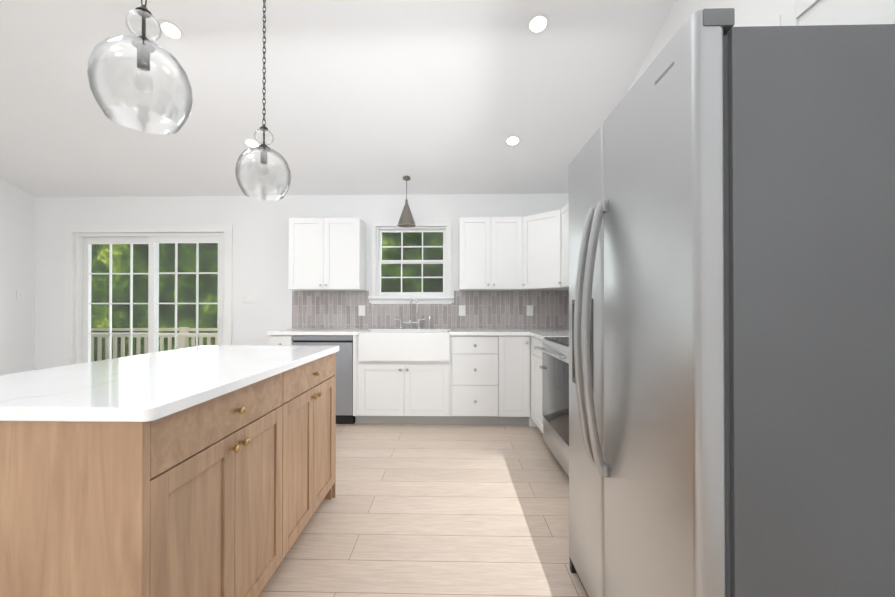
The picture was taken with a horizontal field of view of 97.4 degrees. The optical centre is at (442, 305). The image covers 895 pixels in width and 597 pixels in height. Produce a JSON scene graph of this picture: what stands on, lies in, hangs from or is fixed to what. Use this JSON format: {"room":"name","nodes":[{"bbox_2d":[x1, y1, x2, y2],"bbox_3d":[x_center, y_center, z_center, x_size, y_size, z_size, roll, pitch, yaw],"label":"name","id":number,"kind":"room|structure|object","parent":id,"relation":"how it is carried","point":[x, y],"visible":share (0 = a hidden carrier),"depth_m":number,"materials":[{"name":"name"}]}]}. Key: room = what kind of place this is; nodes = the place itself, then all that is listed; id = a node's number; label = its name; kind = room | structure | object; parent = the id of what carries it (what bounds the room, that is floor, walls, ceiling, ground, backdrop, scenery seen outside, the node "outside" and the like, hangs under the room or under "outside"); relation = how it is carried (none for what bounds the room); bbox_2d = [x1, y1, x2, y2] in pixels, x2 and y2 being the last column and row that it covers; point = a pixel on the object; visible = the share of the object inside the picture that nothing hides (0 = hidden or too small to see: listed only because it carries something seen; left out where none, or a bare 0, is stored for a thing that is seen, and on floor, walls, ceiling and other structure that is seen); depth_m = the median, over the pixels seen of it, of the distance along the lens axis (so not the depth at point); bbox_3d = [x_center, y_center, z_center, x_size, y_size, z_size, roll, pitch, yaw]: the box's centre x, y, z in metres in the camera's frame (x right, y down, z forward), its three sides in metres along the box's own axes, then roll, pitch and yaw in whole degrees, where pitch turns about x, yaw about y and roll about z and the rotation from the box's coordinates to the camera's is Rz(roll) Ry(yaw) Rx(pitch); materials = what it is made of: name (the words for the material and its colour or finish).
{"room":"kitchen","nodes":[
{"label":"kitchen","id":0,"kind":"room"},
{"bbox_2d":[0,178,35,374],"bbox_3d":[-4.891,-1.296,1.024,0.150,4.900,7.410,0,0,1],"label":"wall","id":1,"kind":"structure","parent":0,"point":[17,268],"depth_m":4.38,"materials":[{"name":"paint"}]},
{"bbox_2d":[16,290,23,299],"bbox_3d":[-4.726,-0.123,4.408,0.013,0.118,0.075,0,0,1],"label":"light switch","id":2,"kind":"object","parent":1,"relation":"attached to","point":[19,294],"visible":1,"depth_m":4.40,"materials":[{"name":"white plastic"}]},
{"bbox_2d":[34,193,568,369],"bbox_3d":[-1.625,-0.132,4.568,6.610,2.620,0.150,0,0,1],"label":"wall","id":3,"kind":"structure","parent":0,"point":[260,252],"depth_m":4.51,"materials":[{"name":"paint"}]},
{"bbox_2d":[64,224,232,365],"bbox_3d":[-3.386,0.120,4.535,1.960,2.115,0.038,0,0,1],"label":"door frame","id":4,"kind":"structure","parent":3,"relation":"attached to","point":[69,281],"depth_m":4.53,"materials":[{"name":"white wood"}]},
{"bbox_2d":[74,232,223,363],"bbox_3d":[-3.385,0.165,4.591,1.784,2.027,0.146,0,0,1],"label":"sliding patio door","id":5,"kind":"structure","parent":3,"relation":"in","point":[84,242],"depth_m":4.58,"materials":[{"name":"white wood"}]},
{"bbox_2d":[243,292,256,302],"bbox_3d":[-2.201,-0.097,4.499,0.165,0.118,0.013,0,0,1],"label":"light switch","id":6,"kind":"object","parent":3,"relation":"attached to","point":[249,297],"visible":1,"depth_m":4.50,"materials":[{"name":"white plastic"}]},
{"bbox_2d":[288,218,365,290],"bbox_3d":[-1.252,-0.555,4.309,0.762,0.762,0.348,0,0,1],"label":"upper cabinet","id":7,"kind":"object","parent":3,"relation":"attached to","point":[327,254],"visible":1,"depth_m":4.17,"materials":[{"name":"white paint"}]},
{"bbox_2d":[368,221,453,303],"bbox_3d":[-0.348,-0.488,4.502,0.967,0.931,0.185,0,0,1],"label":"window","id":8,"kind":"structure","parent":3,"relation":"in","point":[379,247],"depth_m":4.49,"materials":[{"name":"white wood"}]},
{"bbox_2d":[292,291,568,328],"bbox_3d":[-0.118,0.041,4.449,3.188,0.426,0.010,0,0,1],"label":"backsplash","id":9,"kind":"structure","parent":3,"relation":"attached to","point":[484,309],"depth_m":4.42,"materials":[{"name":"tile"}]},
{"bbox_2d":[358,305,364,315],"bbox_3d":[-0.912,0.052,4.459,0.075,0.118,0.008,0,0,1],"label":"electrical outlet","id":10,"kind":"object","parent":9,"relation":"attached to","point":[361,310],"visible":1,"depth_m":4.46,"materials":[{"name":"white plastic"}]},
{"bbox_2d":[459,305,465,315],"bbox_3d":[0.226,0.052,4.432,0.075,0.118,0.008,0,0,1],"label":"electrical outlet","id":11,"kind":"object","parent":9,"relation":"attached to","point":[462,310],"visible":1,"depth_m":4.43,"materials":[{"name":"white plastic"}]},
{"bbox_2d":[526,305,532,315],"bbox_3d":[0.983,0.052,4.413,0.075,0.118,0.008,0,0,1],"label":"electrical outlet","id":12,"kind":"object","parent":9,"relation":"attached to","point":[529,310],"visible":1,"depth_m":4.41,"materials":[{"name":"white plastic"}]},
{"bbox_2d":[459,217,521,290],"bbox_3d":[0.515,-0.555,4.266,0.662,0.762,0.348,0,0,1],"label":"upper cabinet","id":13,"kind":"object","parent":3,"relation":"attached to","point":[490,253],"visible":1,"depth_m":4.13,"materials":[{"name":"white paint"}]},
{"bbox_2d":[518,209,568,290],"bbox_3d":[1.149,-0.556,4.114,0.635,0.762,0.623,0,0,1],"label":"upper cabinet","id":14,"kind":"object","parent":3,"relation":"attached to","point":[541,251],"visible":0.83,"depth_m":3.96,"materials":[{"name":"white paint"}]},
{"bbox_2d":[0,0,675,196],"bbox_3d":[-1.712,-2.406,0.979,6.810,2.406,7.660,0,0,1],"label":"ceiling","id":15,"kind":"structure","parent":0,"point":[373,97],"depth_m":3.10,"materials":[{"name":"paint"}]},
{"bbox_2d":[87,0,192,134],"bbox_3d":[-1.066,-1.425,1.407,0.298,1.533,0.298,0,0,1],"label":"pendant light","id":16,"kind":"object","parent":15,"relation":"hanging from","point":[144,45],"visible":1,"depth_m":1.39,"materials":[{"name":"clear glass"}]},
{"bbox_2d":[156,18,185,41],"bbox_3d":[-1.797,-1.826,2.608,0.163,0.050,0.158,0,0,-5],"label":"recessed light","id":17,"kind":"object","parent":15,"relation":"in","point":[169,28],"depth_m":2.61,"materials":[{"name":"white plastic"}]},
{"bbox_2d":[242,137,260,147],"bbox_3d":[-1.772,-1.513,3.666,0.163,0.050,0.158,0,0,-5],"label":"recessed light","id":18,"kind":"object","parent":15,"relation":"in","point":[251,142],"depth_m":3.65,"materials":[{"name":"white plastic"}]},
{"bbox_2d":[235,0,290,199],"bbox_3d":[-1.044,-1.286,2.306,0.298,1.279,0.298,0,0,1],"label":"pendant light","id":19,"kind":"object","parent":15,"relation":"hanging from","point":[263,148],"visible":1,"depth_m":2.30,"materials":[{"name":"clear glass"}]},
{"bbox_2d":[397,176,415,227],"bbox_3d":[-0.377,-1.108,4.163,0.200,0.519,0.200,0,0,1],"label":"light","id":20,"kind":"object","parent":15,"relation":"hanging from","point":[406,219],"visible":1,"depth_m":4.13,"materials":[{"name":"silver metal"}]},
{"bbox_2d":[504,135,521,146],"bbox_3d":[0.648,-1.513,3.607,0.163,0.050,0.158,0,0,-5],"label":"recessed light","id":21,"kind":"object","parent":15,"relation":"in","point":[511,140],"depth_m":3.60,"materials":[{"name":"white plastic"}]},
{"bbox_2d":[525,12,550,35],"bbox_3d":[0.622,-1.826,2.550,0.163,0.050,0.158,0,0,-5],"label":"recessed light","id":22,"kind":"object","parent":15,"relation":"in","point":[538,24],"depth_m":2.55,"materials":[{"name":"white plastic"}]},
{"bbox_2d":[258,423,587,596],"bbox_3d":[-1.712,1.214,0.935,6.610,0.120,7.420,0,0,1],"label":"floor","id":23,"kind":"structure","parent":0,"point":[445,510],"depth_m":2.13,"materials":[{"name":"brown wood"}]},
{"bbox_2d":[0,349,338,596],"bbox_3d":[-0.989,0.714,1.648,0.718,0.889,1.495,0,0,1],"label":"kitchen island","id":24,"kind":"object","parent":23,"relation":"on","point":[204,471],"depth_m":1.00,"materials":[{"name":"brown wood"}]},
{"bbox_2d":[0,345,338,416],"bbox_3d":[-1.065,0.253,1.653,0.850,0.032,1.508,0,0,1],"label":"island countertop","id":25,"kind":"structure","parent":24,"relation":"on","point":[143,385],"depth_m":1.23,"materials":[{"name":"white stone"}]},
{"bbox_2d":[270,335,292,345],"bbox_3d":[-1.576,0.733,4.167,0.218,0.884,0.631,0,0,1],"label":"base cabinet","id":26,"kind":"object","parent":23,"relation":"on","point":[284,340],"depth_m":3.85,"materials":[{"name":"white paint"}]},
{"bbox_2d":[268,328,568,335],"bbox_3d":[-0.117,0.271,4.124,3.166,0.035,0.651,0,0,1],"label":"countertop","id":27,"kind":"structure","parent":26,"relation":"on","point":[295,331],"depth_m":3.87,"materials":[{"name":"white stone"}]},
{"bbox_2d":[359,330,449,360],"bbox_3d":[-0.362,0.396,4.032,0.880,0.276,0.475,0,0,1],"label":"farmhouse sink","id":28,"kind":"object","parent":27,"relation":"in","point":[404,345],"visible":0.98,"depth_m":3.79,"materials":[{"name":"white ceramic"}]},
{"bbox_2d":[394,299,431,328],"bbox_3d":[-0.325,0.087,4.303,0.414,0.334,0.157,0,0,1],"label":"bridge faucet","id":29,"kind":"object","parent":27,"relation":"on","point":[419,320],"visible":1,"depth_m":4.34,"materials":[{"name":"silver metal"}]},
{"bbox_2d":[293,335,354,423],"bbox_3d":[-1.165,0.734,4.144,0.595,0.883,0.605,0,0,1],"label":"dishwasher","id":30,"kind":"object","parent":23,"relation":"on","point":[344,383],"visible":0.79,"depth_m":3.84,"materials":[{"name":"grey metal"}]},
{"bbox_2d":[353,335,453,423],"bbox_3d":[-0.381,0.733,4.138,0.964,0.884,0.631,0,0,1],"label":"base cabinet","id":31,"kind":"object","parent":23,"relation":"on","point":[384,392],"depth_m":3.83,"materials":[{"name":"white paint"}]},
{"bbox_2d":[454,336,505,424],"bbox_3d":[0.315,0.733,4.122,0.589,0.884,0.631,0,0,1],"label":"base cabinet","id":32,"kind":"object","parent":23,"relation":"on","point":[480,380],"depth_m":3.81,"materials":[{"name":"white paint"}]},
{"bbox_2d":[506,336,529,426],"bbox_3d":[0.703,0.732,4.112,0.304,0.884,0.631,0,0,1],"label":"base cabinet","id":33,"kind":"object","parent":23,"relation":"on","point":[517,347],"depth_m":3.80,"materials":[{"name":"white paint"}]},
{"bbox_2d":[530,336,542,432],"bbox_3d":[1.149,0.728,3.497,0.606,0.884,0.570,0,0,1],"label":"base cabinet","id":34,"kind":"object","parent":23,"relation":"on","point":[536,387],"visible":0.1,"depth_m":3.44,"materials":[{"name":"white paint"}]},
{"bbox_2d":[526,331,568,339],"bbox_3d":[1.128,0.266,3.485,0.646,0.035,0.542,0,0,1],"label":"countertop","id":35,"kind":"structure","parent":34,"relation":"on","point":[540,334],"depth_m":3.56,"materials":[{"name":"white stone"}]},
{"bbox_2d":[536,337,568,475],"bbox_3d":[1.085,0.651,2.829,0.669,1.030,0.756,0,0,1],"label":"range","id":36,"kind":"object","parent":23,"relation":"on","point":[555,382],"visible":0.25,"depth_m":2.77,"materials":[{"name":"silver metal"}]},
{"bbox_2d":[568,8,894,596],"bbox_3d":[0.907,0.264,1.278,0.890,1.784,0.920,0,0,1],"label":"refrigerator","id":37,"kind":"object","parent":23,"relation":"on","point":[731,311],"visible":1,"depth_m":0.83,"materials":[{"name":"silver metal"}]},
{"bbox_2d":[627,0,794,92],"bbox_3d":[1.467,-1.297,0.870,0.150,4.900,7.410,0,0,1],"label":"wall","id":38,"kind":"structure","parent":0,"point":[749,13],"depth_m":2.05,"materials":[{"name":"paint"}]},
{"bbox_2d":[558,202,568,287],"bbox_3d":[1.278,-0.560,3.535,0.348,0.762,0.530,0,0,1],"label":"upper cabinet","id":39,"kind":"object","parent":38,"relation":"attached to","point":[564,282],"visible":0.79,"depth_m":3.67,"materials":[{"name":"white paint"}]},
{"bbox_2d":[767,0,894,25],"bbox_3d":[1.233,-0.805,1.280,0.329,0.302,0.925,0,0,1],"label":"upper cabinet","id":40,"kind":"object","parent":38,"relation":"attached to","point":[826,12],"visible":0.12,"depth_m":1.10,"materials":[{"name":"white paint"}]},
{"label":"outside","id":41,"kind":"structure","parent":0,"visible":0},
{"bbox_3d":[-3.568,1.279,5.486,4.800,0.090,1.590,0,0,1],"label":"deck","id":42,"kind":"object","parent":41,"visible":0},
{"bbox_2d":[91,327,217,361],"bbox_3d":[-3.543,0.783,6.154,4.818,0.910,0.090,0,0,1],"label":"deck railing","id":43,"kind":"object","parent":42,"relation":"on","point":[181,340],"depth_m":6.17,"materials":[{"name":"beige wood"}]},
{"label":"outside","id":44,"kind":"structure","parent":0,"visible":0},
{"bbox_2d":[91,232,442,360],"bbox_3d":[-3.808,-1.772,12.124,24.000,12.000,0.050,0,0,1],"label":"trees","id":45,"kind":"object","parent":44,"point":[212,322],"depth_m":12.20,"materials":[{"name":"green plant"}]}
]}

